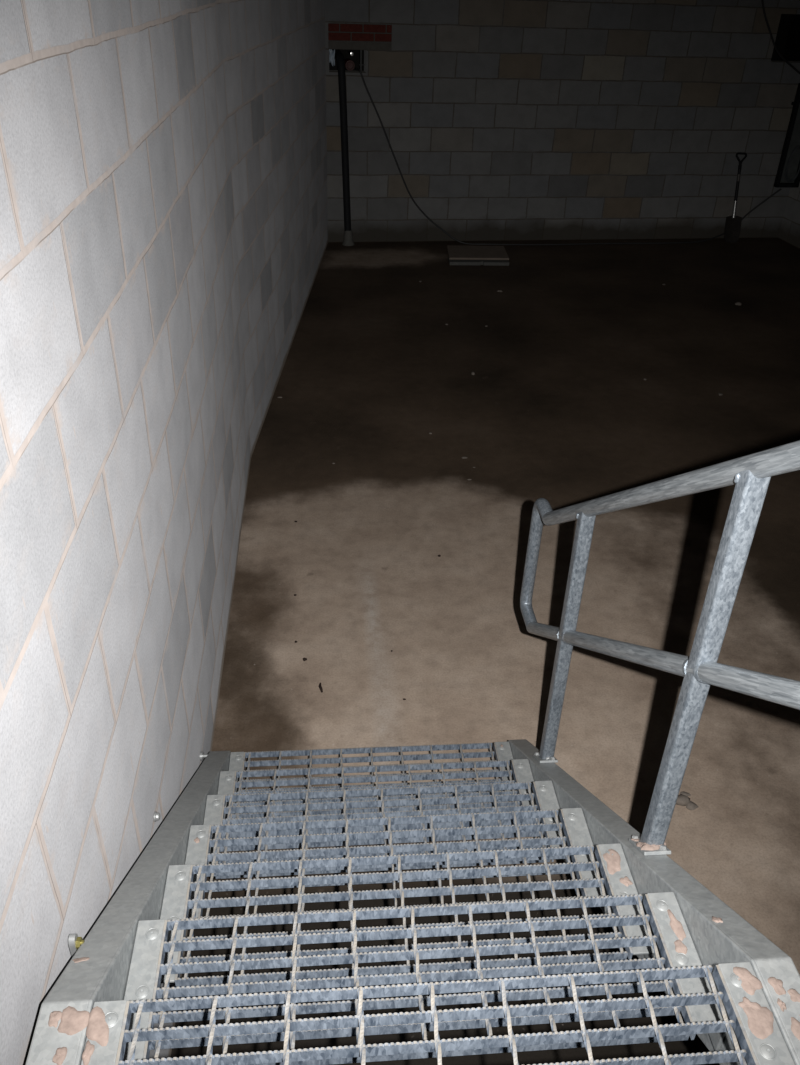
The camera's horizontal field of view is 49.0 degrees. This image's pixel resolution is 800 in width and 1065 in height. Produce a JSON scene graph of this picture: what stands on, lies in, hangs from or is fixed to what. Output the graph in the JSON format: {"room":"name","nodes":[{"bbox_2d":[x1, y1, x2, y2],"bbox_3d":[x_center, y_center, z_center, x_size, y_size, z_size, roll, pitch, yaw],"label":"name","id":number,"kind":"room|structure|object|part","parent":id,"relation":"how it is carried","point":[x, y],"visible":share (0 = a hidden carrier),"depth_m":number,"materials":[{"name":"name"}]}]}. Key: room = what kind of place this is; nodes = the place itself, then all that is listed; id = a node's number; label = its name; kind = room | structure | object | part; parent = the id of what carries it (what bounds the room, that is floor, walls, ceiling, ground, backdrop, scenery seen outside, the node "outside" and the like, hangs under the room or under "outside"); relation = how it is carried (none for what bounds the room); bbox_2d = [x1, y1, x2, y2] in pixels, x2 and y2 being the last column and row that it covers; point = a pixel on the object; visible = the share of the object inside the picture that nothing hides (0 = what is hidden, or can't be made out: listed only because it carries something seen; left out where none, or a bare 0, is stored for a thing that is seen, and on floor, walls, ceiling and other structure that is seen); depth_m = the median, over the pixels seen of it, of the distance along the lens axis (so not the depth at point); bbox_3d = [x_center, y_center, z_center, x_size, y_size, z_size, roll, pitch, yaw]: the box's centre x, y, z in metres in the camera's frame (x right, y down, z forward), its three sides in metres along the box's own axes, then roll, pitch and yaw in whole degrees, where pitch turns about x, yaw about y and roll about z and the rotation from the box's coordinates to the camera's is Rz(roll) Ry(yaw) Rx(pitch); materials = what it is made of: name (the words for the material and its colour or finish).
{"room":"basement stairwell","nodes":[
{"label":"basement stairwell","id":0,"kind":"room"},
{"bbox_2d":[0,0,250,1064],"bbox_3d":[-0.722,-0.464,2.053,0.200,3.450,5.264,-1,33,-5],"label":"wall","id":1,"kind":"structure","parent":0,"point":[125,460],"depth_m":1.75,"materials":[{"name":"white concrete"}]},
{"bbox_2d":[219,0,327,459],"bbox_3d":[-0.881,-3.230,6.399,0.205,3.450,5.074,2,32,0],"label":"wall","id":2,"kind":"structure","parent":0,"point":[274,60],"depth_m":5.71,"materials":[{"name":"white concrete"}]},
{"bbox_2d":[171,238,799,1064],"bbox_3d":[2.406,-0.730,5.863,7.300,0.001,11.650,-1,33,-5],"label":"floor","id":3,"kind":"structure","parent":0,"point":[558,407],"depth_m":4.48,"materials":[{"name":"concrete"}]},
{"bbox_2d":[335,49,354,245],"bbox_3d":[-0.608,-3.954,9.081,0.156,1.816,0.521,-11,35,-19],"label":"drain pipe","id":4,"kind":"object","parent":3,"relation":"on","point":[348,235],"visible":0.98,"depth_m":8.89,"materials":[{"name":"black plastic"}]},
{"bbox_2d":[25,739,799,1064],"bbox_3d":[-0.002,1.049,1.800,1.136,1.208,2.500,-1,33,-5],"label":"staircase","id":5,"kind":"structure","parent":3,"relation":"on","point":[732,987],"depth_m":1.57,"materials":[{"name":"metal"}]},
{"bbox_3d":[-0.405,0.765,1.166,0.046,0.065,0.255,-1,33,-5],"label":"plate","id":6,"kind":"part","parent":5,"relation":"part of","materials":[{"name":"grey metal"}]},
{"bbox_3d":[-0.429,0.779,1.461,0.046,0.065,0.255,-1,33,-5],"label":"plate","id":7,"kind":"part","parent":5,"relation":"part of","materials":[{"name":"grey metal"}]},
{"bbox_3d":[-0.454,0.794,1.756,0.046,0.065,0.255,-1,33,-5],"label":"plate","id":8,"kind":"part","parent":5,"relation":"part of","materials":[{"name":"grey metal"}]},
{"bbox_3d":[-0.478,0.808,2.051,0.046,0.065,0.255,-1,33,-5],"label":"plate","id":9,"kind":"part","parent":5,"relation":"part of","materials":[{"name":"grey metal"}]},
{"bbox_3d":[-0.503,0.823,2.346,0.046,0.065,0.255,-1,33,-5],"label":"plate","id":10,"kind":"part","parent":5,"relation":"part of","materials":[{"name":"grey metal"}]},
{"bbox_3d":[-0.527,0.837,2.641,0.046,0.065,0.255,-1,33,-5],"label":"plate","id":11,"kind":"part","parent":5,"relation":"part of","materials":[{"name":"grey metal"}]},
{"bbox_3d":[-0.551,0.852,2.936,0.046,0.065,0.255,-1,33,-5],"label":"plate","id":12,"kind":"part","parent":5,"relation":"part of","materials":[{"name":"grey metal"}]},
{"bbox_3d":[0.370,0.835,3.013,0.050,0.065,0.255,-1,33,-5],"label":"plate","id":13,"kind":"part","parent":5,"relation":"part of","materials":[{"name":"grey metal"}]},
{"bbox_3d":[0.395,0.820,2.718,0.050,0.065,0.255,-1,33,-5],"label":"plate","id":14,"kind":"part","parent":5,"relation":"part of","materials":[{"name":"grey metal"}]},
{"bbox_3d":[0.419,0.806,2.423,0.050,0.065,0.255,-1,33,-5],"label":"plate","id":15,"kind":"part","parent":5,"relation":"part of","materials":[{"name":"grey metal"}]},
{"bbox_3d":[0.443,0.791,2.128,0.050,0.065,0.255,-1,33,-5],"label":"plate","id":16,"kind":"part","parent":5,"relation":"part of","materials":[{"name":"grey metal"}]},
{"bbox_3d":[0.468,0.777,1.833,0.050,0.065,0.255,-1,33,-5],"label":"plate","id":17,"kind":"part","parent":5,"relation":"part of","materials":[{"name":"grey metal"}]},
{"bbox_2d":[520,440,799,855],"bbox_3d":[0.536,0.313,1.769,0.060,1.831,2.251,-1,33,-5],"label":"handrail","id":18,"kind":"object","parent":5,"relation":"attached to","point":[751,474],"visible":1,"depth_m":1.69,"materials":[{"name":"metal"}]},
{"bbox_3d":[0.460,0.716,2.781,0.058,0.062,0.083,-1,33,-5],"label":"plate","id":19,"kind":"part","parent":18,"relation":"part of","materials":[{"name":"grey metal"}]},
{"bbox_3d":[0.476,0.330,2.537,0.039,0.943,0.039,-1,33,-5],"label":"post","id":20,"kind":"part","parent":18,"relation":"part of","materials":[{"name":"grey metal"}]},
{"bbox_3d":[0.534,0.672,1.880,0.058,0.062,0.083,-1,33,-5],"label":"plate","id":21,"kind":"part","parent":18,"relation":"part of","materials":[{"name":"grey metal"}]},
{"bbox_3d":[0.543,0.414,1.758,0.040,1.140,2.124,-1,33,-5],"label":"rail","id":22,"kind":"part","parent":18,"relation":"part of","materials":[{"name":"grey metal"}]},
{"bbox_3d":[0.556,0.055,1.521,0.042,1.129,2.107,-1,33,-5],"label":"rail","id":23,"kind":"part","parent":18,"relation":"part of","materials":[{"name":"grey metal"}]},
{"bbox_3d":[0.551,0.286,1.635,0.039,0.943,0.039,-1,33,-5],"label":"post","id":24,"kind":"part","parent":18,"relation":"part of","materials":[{"name":"grey metal"}]},
{"bbox_3d":[0.492,0.763,1.538,0.050,0.065,0.255,-1,33,-5],"label":"plate","id":25,"kind":"part","parent":5,"relation":"part of","materials":[{"name":"grey metal"}]},
{"bbox_3d":[0.517,0.748,1.243,0.050,0.065,0.255,-1,33,-5],"label":"plate","id":26,"kind":"part","parent":5,"relation":"part of","materials":[{"name":"grey metal"}]},
{"bbox_2d":[447,245,508,265],"bbox_3d":[0.802,-2.873,9.098,0.650,0.055,0.560,-1,33,-5],"label":"board","id":27,"kind":"object","parent":3,"relation":"on","point":[458,254],"visible":1,"depth_m":8.98,"materials":[{"name":"wood"}]},
{"bbox_2d":[676,791,697,809],"bbox_3d":[1.000,0.951,3.120,0.105,0.032,0.087,-1,33,-5],"label":"lump","id":28,"kind":"object","parent":3,"relation":"on","point":[683,799],"visible":0.68,"depth_m":3.10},
{"bbox_2d":[724,152,746,242],"bbox_3d":[3.732,-3.715,9.753,0.191,0.908,0.273,-1,33,-5],"label":"spade","id":29,"kind":"object","parent":3,"relation":"on","point":[733,223],"visible":1,"depth_m":9.82,"materials":[{"name":"black plastic"}]},
{"bbox_3d":[3.730,-3.402,9.845,0.191,0.280,0.093,-1,33,-5],"label":"blade","id":30,"kind":"part","parent":29,"relation":"part of","materials":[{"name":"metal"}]},
{"bbox_2d":[732,201,736,217],"bbox_3d":[3.731,-3.602,9.791,0.042,0.184,0.084,-1,33,-5],"label":"socket","id":31,"kind":"object","parent":29,"relation":"attached to","point":[735,202],"depth_m":9.78,"materials":[{"name":"metal"}]},
{"bbox_2d":[325,0,799,241],"bbox_3d":[1.847,-4.954,9.264,5.565,3.450,0.808,-3,33,-8],"label":"wall","id":32,"kind":"structure","parent":0,"point":[501,120],"depth_m":9.16,"materials":[{"name":"grey brick"}]},
{"bbox_2d":[329,49,334,66],"bbox_3d":[-0.662,-4.629,8.554,0.061,0.162,0.039,-1,33,-5],"label":"plastic sheet","id":33,"kind":"object","parent":32,"relation":"hanging from","point":[331,52],"visible":1,"depth_m":8.55,"materials":[{"name":"white plastic"}]},
{"bbox_2d":[344,58,354,70],"bbox_3d":[-0.507,-4.644,8.712,0.094,0.094,0.220,-3,33,-8],"label":"pipe","id":34,"kind":"object","parent":32,"relation":"in","point":[349,64],"visible":0.96,"depth_m":8.63,"materials":[{"name":"red plastic"}]},
{"bbox_2d":[359,50,364,71],"bbox_3d":[-0.377,-4.672,8.688,0.061,0.197,0.031,-1,33,-5],"label":"bracket","id":35,"kind":"object","parent":32,"relation":"attached to","point":[360,64],"visible":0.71,"depth_m":8.68,"materials":[{"name":"grey metal"}]},
{"bbox_2d":[355,67,781,244],"bbox_3d":[1.914,-3.930,9.322,4.770,1.677,0.292,-3,33,-7],"label":"cable","id":36,"kind":"object","parent":32,"relation":"attached to","point":[356,68],"visible":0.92,"depth_m":9.56,"materials":[{"name":"black rubber"}]},
{"bbox_2d":[761,0,799,73],"bbox_3d":[3.983,-5.293,8.925,0.914,1.290,0.027,-2,33,-6],"label":"hanging cable","id":37,"kind":"object","parent":32,"relation":"hanging from","point":[765,17],"visible":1,"depth_m":9.05,"materials":[{"name":"black rubber"}]},
{"bbox_2d":[774,83,799,187],"bbox_3d":[4.315,-4.319,9.562,0.271,1.035,0.159,-3,33,-8],"label":"wall frame","id":38,"kind":"object","parent":32,"relation":"attached to","point":[792,139],"visible":1,"depth_m":9.61,"materials":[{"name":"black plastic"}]},
{"bbox_2d":[778,183,799,248],"bbox_3d":[5.298,-2.069,4.911,0.200,3.450,10.600,-3,33,-8],"label":"wall","id":39,"kind":"structure","parent":0,"point":[789,232],"depth_m":9.94,"materials":[{"name":"grey concrete"}]}
]}

